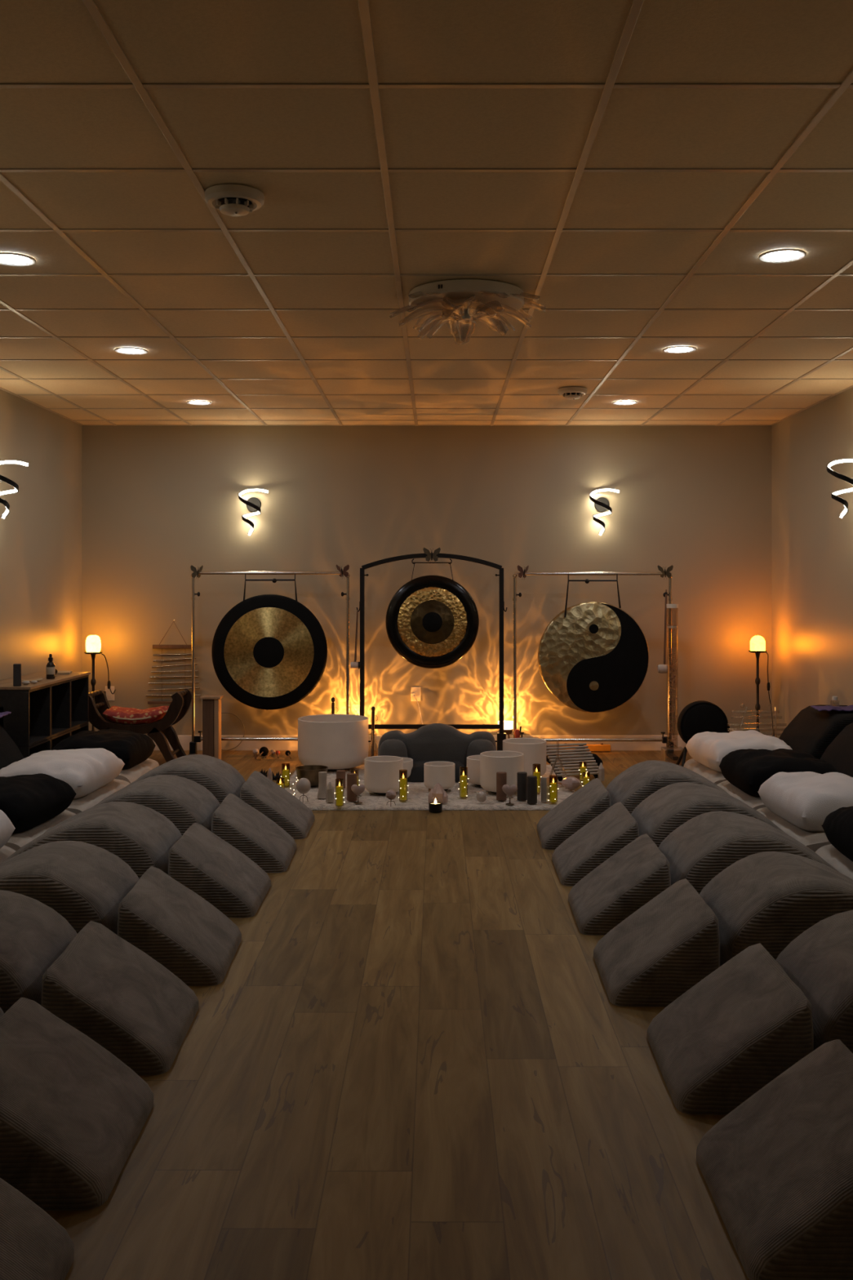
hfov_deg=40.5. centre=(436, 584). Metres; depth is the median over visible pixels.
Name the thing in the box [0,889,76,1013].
cushion
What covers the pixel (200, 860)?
cushion
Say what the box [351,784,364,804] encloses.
crystal
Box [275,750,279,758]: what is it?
mallet
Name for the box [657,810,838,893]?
cushion
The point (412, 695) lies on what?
plug
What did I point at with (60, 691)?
wooden crate
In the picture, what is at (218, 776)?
cushion
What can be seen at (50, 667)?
dropper bottle
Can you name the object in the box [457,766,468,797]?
jar candle
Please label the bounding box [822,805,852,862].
pillow
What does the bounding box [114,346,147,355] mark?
recessed light
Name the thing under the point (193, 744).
stand
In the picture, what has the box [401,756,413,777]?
crystal bowl
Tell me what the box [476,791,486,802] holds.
crystal
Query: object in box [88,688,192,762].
stool
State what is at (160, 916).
cushion
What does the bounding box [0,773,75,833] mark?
pillow
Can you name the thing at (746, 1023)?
cushion
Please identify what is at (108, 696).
socket
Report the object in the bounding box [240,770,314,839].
cushion
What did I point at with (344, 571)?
ornament
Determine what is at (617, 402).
recessed light
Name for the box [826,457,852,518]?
wall light
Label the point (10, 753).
backrest cushion
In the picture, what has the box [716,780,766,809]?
mattress
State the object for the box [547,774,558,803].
jar candle
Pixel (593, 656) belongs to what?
gong
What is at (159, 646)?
wall hanging
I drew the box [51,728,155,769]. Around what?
pillow
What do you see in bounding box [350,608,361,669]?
mallet
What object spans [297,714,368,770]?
crystal bowl
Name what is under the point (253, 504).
wall light
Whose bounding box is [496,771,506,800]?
pillar stone
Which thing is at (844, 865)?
mattress
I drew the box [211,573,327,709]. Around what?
gong
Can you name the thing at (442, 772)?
crystal bowl
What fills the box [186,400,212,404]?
recessed light
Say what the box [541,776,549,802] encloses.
pillar stone
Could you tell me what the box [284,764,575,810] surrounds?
area rug
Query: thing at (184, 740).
baseboard
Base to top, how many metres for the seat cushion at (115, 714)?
0.123 m
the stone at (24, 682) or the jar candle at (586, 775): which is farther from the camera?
the jar candle at (586, 775)
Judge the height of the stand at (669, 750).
1.438 m
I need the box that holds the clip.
[514,726,521,737]
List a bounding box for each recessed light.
[0,252,35,266]
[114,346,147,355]
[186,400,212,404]
[612,400,638,404]
[662,346,696,353]
[758,248,806,262]
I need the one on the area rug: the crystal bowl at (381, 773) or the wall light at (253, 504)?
the crystal bowl at (381, 773)
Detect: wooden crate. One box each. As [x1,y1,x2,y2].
[0,684,50,746]
[17,737,50,758]
[50,679,70,737]
[50,729,70,750]
[70,675,88,729]
[70,723,88,735]
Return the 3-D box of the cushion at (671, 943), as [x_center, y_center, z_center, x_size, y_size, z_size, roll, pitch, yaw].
[0.740,1.201,3.947,0.355,0.287,0.540,0,0,1]
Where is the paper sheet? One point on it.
(40, 678)
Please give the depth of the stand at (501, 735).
8.93 m
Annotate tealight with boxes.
[428,797,442,813]
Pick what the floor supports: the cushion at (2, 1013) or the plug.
the cushion at (2, 1013)
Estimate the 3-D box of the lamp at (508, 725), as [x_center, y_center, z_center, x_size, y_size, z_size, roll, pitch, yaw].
[0.549,1.212,9.140,0.128,0.258,0.128,0,0,0]
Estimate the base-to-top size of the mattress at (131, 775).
0.207 m
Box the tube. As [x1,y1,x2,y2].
[666,604,678,746]
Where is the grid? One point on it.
(363, 5)
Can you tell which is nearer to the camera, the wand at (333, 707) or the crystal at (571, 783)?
the crystal at (571, 783)
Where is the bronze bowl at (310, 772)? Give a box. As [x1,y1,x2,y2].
[295,764,328,786]
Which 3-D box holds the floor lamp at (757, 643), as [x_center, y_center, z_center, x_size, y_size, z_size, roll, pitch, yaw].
[2.541,0.872,9.105,0.200,0.947,0.297,0,0,23]
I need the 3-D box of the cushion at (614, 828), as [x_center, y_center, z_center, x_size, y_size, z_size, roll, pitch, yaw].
[0.738,1.201,5.418,0.355,0.287,0.540,0,0,1]
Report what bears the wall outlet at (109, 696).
attached to the wall at (158, 502)
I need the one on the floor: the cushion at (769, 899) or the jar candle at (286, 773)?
the cushion at (769, 899)
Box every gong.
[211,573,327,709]
[385,562,479,668]
[537,573,648,712]
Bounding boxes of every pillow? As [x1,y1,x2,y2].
[0,747,124,799]
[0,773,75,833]
[0,809,14,848]
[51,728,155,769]
[685,729,791,773]
[719,748,838,797]
[758,771,852,832]
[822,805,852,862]
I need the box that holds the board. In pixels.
[0,671,90,689]
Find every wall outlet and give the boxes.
[104,686,114,700]
[411,686,420,701]
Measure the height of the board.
0.018 m
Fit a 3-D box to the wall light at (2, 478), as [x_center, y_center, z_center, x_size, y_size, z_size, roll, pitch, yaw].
[-2.758,-0.615,7.405,0.248,0.384,0.143,0,0,0]
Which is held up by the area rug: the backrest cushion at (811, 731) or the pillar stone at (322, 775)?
the pillar stone at (322, 775)
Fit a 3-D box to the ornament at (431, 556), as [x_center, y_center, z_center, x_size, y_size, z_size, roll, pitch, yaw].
[-0.036,-0.225,8.920,0.137,0.126,0.034,0,0,0]
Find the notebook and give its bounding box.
[54,671,71,674]
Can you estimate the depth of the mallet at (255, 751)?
9.08 m
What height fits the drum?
0.503 m
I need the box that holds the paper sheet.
[21,677,42,680]
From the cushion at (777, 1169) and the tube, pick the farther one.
the tube
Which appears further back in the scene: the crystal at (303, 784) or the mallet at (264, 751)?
the mallet at (264, 751)
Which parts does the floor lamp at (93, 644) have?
cord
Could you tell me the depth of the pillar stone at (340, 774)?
7.47 m
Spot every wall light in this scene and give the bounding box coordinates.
[0,459,28,518]
[238,488,268,535]
[589,488,619,535]
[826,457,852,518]
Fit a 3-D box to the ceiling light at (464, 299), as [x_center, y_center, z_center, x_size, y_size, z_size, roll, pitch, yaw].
[0.132,-1.200,5.129,0.690,0.182,0.699,0,0,-16]
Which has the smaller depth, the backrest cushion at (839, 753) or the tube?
the backrest cushion at (839, 753)
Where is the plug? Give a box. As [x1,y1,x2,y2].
[410,693,422,724]
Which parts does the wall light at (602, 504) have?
wall plate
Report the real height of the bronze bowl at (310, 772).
0.118 m
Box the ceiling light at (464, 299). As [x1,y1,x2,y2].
[408,279,524,319]
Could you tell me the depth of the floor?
3.05 m
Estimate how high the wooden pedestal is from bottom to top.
0.496 m
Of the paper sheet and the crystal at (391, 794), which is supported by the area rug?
the crystal at (391, 794)
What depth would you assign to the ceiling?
3.96 m
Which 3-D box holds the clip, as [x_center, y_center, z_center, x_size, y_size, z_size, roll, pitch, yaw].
[0.625,1.217,8.898,0.051,0.252,0.044,0,0,34]
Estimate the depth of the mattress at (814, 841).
5.38 m
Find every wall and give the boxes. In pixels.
[0,389,81,679]
[81,425,772,735]
[772,387,852,737]
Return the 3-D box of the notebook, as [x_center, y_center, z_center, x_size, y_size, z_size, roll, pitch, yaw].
[-2.640,0.621,8.150,0.110,0.014,0.160,0,0,-11]
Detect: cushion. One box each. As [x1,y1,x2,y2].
[0,724,23,768]
[0,840,138,934]
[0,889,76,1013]
[0,997,153,1210]
[0,1007,4,1017]
[0,1177,74,1279]
[4,801,182,879]
[40,920,198,1075]
[92,774,220,835]
[102,705,168,724]
[117,866,241,986]
[125,754,245,804]
[168,822,271,917]
[211,793,296,872]
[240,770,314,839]
[537,777,611,849]
[551,801,639,886]
[568,833,671,935]
[593,878,719,1007]
[605,760,728,813]
[631,782,783,847]
[647,942,813,1115]
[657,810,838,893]
[696,1039,852,1279]
[699,851,852,966]
[776,910,852,1053]
[778,704,852,759]
[820,722,852,777]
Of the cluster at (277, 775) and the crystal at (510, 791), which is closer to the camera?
the crystal at (510, 791)
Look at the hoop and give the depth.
9.34 m
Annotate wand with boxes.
[331,697,337,714]
[370,706,377,756]
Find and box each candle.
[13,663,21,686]
[275,777,284,788]
[280,763,290,786]
[334,778,344,806]
[351,769,359,786]
[398,769,408,800]
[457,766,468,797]
[533,763,541,793]
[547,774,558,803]
[578,761,587,781]
[582,772,590,786]
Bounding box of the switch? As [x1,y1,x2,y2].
[767,682,770,690]
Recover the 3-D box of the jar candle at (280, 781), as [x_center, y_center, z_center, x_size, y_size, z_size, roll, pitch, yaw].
[-0.963,1.256,7.112,0.060,0.123,0.060,0,0,-27]
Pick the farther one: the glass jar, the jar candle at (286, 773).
the jar candle at (286, 773)
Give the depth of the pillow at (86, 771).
6.27 m
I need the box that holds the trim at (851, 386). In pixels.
[0,385,852,425]
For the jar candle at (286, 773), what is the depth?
7.54 m
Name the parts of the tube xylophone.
frame, frame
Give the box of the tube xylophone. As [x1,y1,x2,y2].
[546,742,599,781]
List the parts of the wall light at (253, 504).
wall plate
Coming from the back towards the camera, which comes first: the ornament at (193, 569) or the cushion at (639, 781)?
the ornament at (193, 569)
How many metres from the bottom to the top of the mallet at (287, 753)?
0.042 m
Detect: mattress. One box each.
[0,845,15,862]
[4,809,75,851]
[65,778,129,813]
[115,758,159,783]
[684,758,727,784]
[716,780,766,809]
[755,807,831,852]
[815,844,852,879]
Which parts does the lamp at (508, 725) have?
lamp shade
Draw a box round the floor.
[44,750,749,1279]
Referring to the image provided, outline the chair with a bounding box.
[377,723,496,781]
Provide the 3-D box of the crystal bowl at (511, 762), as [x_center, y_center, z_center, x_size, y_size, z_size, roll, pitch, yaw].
[0.416,1.197,7.346,0.277,0.243,0.277,0,0,0]
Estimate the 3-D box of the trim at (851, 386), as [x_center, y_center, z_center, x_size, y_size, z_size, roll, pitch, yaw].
[-0.079,-1.296,3.092,5.609,0.008,12.585,0,0,0]
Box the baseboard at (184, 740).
[147,735,771,750]
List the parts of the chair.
armrest, seat, armrest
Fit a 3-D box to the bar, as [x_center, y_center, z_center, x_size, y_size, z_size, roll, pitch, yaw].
[1.191,1.308,9.290,0.418,0.062,0.050,0,0,0]
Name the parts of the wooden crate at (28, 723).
panel, panel, panel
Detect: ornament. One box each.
[190,564,203,579]
[336,564,349,577]
[422,547,440,562]
[517,565,528,577]
[657,564,673,577]
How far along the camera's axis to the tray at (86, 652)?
9.01 m
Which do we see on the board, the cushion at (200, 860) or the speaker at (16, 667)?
the speaker at (16, 667)
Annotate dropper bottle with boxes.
[45,653,54,679]
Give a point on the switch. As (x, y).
(768, 683)
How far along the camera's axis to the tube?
8.66 m
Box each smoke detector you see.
[204,184,264,216]
[557,386,586,399]
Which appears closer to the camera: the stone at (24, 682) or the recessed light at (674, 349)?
the recessed light at (674, 349)
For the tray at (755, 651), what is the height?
0.014 m
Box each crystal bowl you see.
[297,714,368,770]
[364,755,403,794]
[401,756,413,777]
[423,760,454,791]
[466,755,480,786]
[480,751,524,793]
[502,737,546,776]
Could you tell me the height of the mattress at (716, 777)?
0.210 m
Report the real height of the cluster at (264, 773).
0.075 m
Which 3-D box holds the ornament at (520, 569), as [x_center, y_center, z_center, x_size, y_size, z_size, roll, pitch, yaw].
[0.679,-0.094,8.972,0.125,0.115,0.040,0,0,-40]
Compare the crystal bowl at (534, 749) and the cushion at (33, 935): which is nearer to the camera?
the cushion at (33, 935)
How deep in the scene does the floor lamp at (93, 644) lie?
9.04 m
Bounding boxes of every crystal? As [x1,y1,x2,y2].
[296,777,311,801]
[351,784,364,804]
[385,789,396,806]
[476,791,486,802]
[502,784,517,804]
[561,776,581,790]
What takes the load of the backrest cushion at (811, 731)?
on the mattress at (716, 777)
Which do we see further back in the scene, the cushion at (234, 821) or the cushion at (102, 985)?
the cushion at (234, 821)
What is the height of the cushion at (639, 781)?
0.382 m
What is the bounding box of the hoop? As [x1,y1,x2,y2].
[221,712,244,751]
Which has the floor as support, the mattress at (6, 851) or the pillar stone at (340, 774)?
the mattress at (6, 851)
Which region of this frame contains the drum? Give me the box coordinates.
[675,700,729,766]
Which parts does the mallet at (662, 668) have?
handle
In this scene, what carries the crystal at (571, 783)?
on the area rug
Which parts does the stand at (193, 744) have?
post, post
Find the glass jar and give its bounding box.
[831,696,838,706]
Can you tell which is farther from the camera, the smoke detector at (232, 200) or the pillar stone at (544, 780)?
the pillar stone at (544, 780)
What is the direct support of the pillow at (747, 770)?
on the mattress at (754, 802)
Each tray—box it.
[84,651,102,653]
[498,728,513,733]
[748,650,767,653]
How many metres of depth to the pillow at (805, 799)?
5.44 m
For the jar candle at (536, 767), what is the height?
0.179 m
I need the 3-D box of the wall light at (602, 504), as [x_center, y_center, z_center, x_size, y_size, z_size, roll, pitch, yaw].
[1.354,-0.590,9.310,0.243,0.383,0.148,0,0,0]
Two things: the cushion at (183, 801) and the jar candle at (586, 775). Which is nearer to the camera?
the cushion at (183, 801)
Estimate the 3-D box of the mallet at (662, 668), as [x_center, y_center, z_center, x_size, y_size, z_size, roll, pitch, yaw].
[1.758,0.362,8.955,0.076,0.649,0.068,0,0,0]
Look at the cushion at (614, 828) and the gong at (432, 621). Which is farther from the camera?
the gong at (432, 621)
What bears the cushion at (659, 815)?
on the floor
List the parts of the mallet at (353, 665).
handle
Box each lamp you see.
[84,635,115,731]
[497,720,513,738]
[748,635,773,732]
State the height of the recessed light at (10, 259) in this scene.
0.006 m
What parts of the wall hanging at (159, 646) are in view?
rail, rail, hanging cord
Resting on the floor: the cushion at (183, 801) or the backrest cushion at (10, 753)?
the cushion at (183, 801)
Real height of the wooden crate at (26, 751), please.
0.345 m
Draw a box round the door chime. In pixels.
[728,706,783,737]
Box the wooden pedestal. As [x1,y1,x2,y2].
[200,694,223,759]
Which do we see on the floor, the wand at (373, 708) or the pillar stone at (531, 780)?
the wand at (373, 708)
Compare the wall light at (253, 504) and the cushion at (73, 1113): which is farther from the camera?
the wall light at (253, 504)
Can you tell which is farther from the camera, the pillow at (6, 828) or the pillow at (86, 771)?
the pillow at (86, 771)
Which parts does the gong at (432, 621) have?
hanging rod, hanging cord, plate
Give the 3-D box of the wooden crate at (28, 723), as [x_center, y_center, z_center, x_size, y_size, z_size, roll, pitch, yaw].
[-2.686,0.822,7.303,0.355,0.345,0.405,0,0,0]
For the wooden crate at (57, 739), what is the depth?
7.90 m
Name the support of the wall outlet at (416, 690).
attached to the wall at (158, 502)
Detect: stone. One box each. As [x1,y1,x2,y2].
[21,680,30,684]
[316,771,327,799]
[336,769,345,788]
[346,773,356,801]
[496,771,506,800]
[517,771,527,800]
[527,775,537,804]
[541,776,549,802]
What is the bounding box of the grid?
[0,0,852,426]
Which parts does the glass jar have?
lid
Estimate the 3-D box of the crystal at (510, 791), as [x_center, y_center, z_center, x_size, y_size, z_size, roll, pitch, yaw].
[0.440,1.259,6.927,0.092,0.119,0.052,0,0,0]
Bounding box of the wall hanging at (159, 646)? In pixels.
[145,619,201,704]
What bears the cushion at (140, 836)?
on the floor
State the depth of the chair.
7.99 m
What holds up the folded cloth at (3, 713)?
on the backrest cushion at (10, 753)
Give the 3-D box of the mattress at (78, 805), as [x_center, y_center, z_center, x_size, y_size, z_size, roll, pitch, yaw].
[-2.333,1.239,6.490,1.010,0.208,0.920,0,0,0]
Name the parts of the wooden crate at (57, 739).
panel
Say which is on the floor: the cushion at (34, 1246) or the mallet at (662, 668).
the cushion at (34, 1246)
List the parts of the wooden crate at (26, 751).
panel, panel, panel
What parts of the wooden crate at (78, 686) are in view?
panel, panel, panel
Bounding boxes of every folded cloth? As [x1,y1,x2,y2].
[0,711,11,717]
[810,704,852,711]
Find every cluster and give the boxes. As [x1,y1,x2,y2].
[259,769,267,777]
[271,771,280,780]
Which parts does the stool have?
arm rod, arm rod, seat frame, seat frame, leg, leg, arm rod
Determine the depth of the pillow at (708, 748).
7.12 m
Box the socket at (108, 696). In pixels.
[106,694,111,698]
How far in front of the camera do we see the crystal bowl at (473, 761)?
7.52 m
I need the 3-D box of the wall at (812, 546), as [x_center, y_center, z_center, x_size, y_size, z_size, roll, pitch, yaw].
[2.776,0.025,3.092,0.100,2.640,12.585,0,0,0]
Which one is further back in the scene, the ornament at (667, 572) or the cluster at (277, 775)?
the ornament at (667, 572)
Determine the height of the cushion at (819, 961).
0.382 m
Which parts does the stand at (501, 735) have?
post, post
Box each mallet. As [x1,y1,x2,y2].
[252,748,259,758]
[255,746,268,759]
[265,749,275,757]
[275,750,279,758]
[284,750,291,759]
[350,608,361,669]
[657,589,668,673]
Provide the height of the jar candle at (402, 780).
0.184 m
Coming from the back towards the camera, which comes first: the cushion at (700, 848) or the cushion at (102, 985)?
the cushion at (700, 848)
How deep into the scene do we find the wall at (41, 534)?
8.39 m
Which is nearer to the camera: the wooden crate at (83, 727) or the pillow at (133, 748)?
the pillow at (133, 748)
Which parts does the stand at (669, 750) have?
post, post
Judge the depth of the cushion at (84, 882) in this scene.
3.98 m
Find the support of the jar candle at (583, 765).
on the floor
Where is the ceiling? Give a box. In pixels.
[0,0,852,425]
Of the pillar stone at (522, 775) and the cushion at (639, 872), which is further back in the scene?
the pillar stone at (522, 775)
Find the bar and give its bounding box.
[558,742,610,751]
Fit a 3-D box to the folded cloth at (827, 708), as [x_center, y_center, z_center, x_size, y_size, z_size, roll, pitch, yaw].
[2.511,0.772,7.221,0.282,0.018,0.263,0,0,7]
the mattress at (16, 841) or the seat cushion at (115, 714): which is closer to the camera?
the mattress at (16, 841)
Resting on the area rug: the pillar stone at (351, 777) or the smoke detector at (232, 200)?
the pillar stone at (351, 777)
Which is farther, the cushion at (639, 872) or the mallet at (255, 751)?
the mallet at (255, 751)
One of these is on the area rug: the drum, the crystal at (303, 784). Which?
the crystal at (303, 784)
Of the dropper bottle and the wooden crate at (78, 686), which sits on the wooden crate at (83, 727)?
the wooden crate at (78, 686)
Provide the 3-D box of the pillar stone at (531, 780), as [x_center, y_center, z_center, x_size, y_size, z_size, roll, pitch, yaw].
[0.577,1.238,6.969,0.060,0.160,0.060,0,0,-40]
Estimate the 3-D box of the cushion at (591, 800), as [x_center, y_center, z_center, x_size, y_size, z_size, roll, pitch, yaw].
[0.723,1.201,6.125,0.355,0.287,0.540,0,0,2]
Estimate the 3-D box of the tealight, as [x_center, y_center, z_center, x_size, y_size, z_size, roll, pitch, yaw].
[-0.006,1.302,6.832,0.080,0.082,0.080,0,0,0]
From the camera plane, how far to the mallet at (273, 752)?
9.10 m
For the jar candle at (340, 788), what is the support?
on the area rug
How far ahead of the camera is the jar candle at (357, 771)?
7.30 m
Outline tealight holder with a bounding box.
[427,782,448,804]
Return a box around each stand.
[187,571,350,755]
[356,553,507,764]
[512,571,679,759]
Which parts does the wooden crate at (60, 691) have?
panel, panel, panel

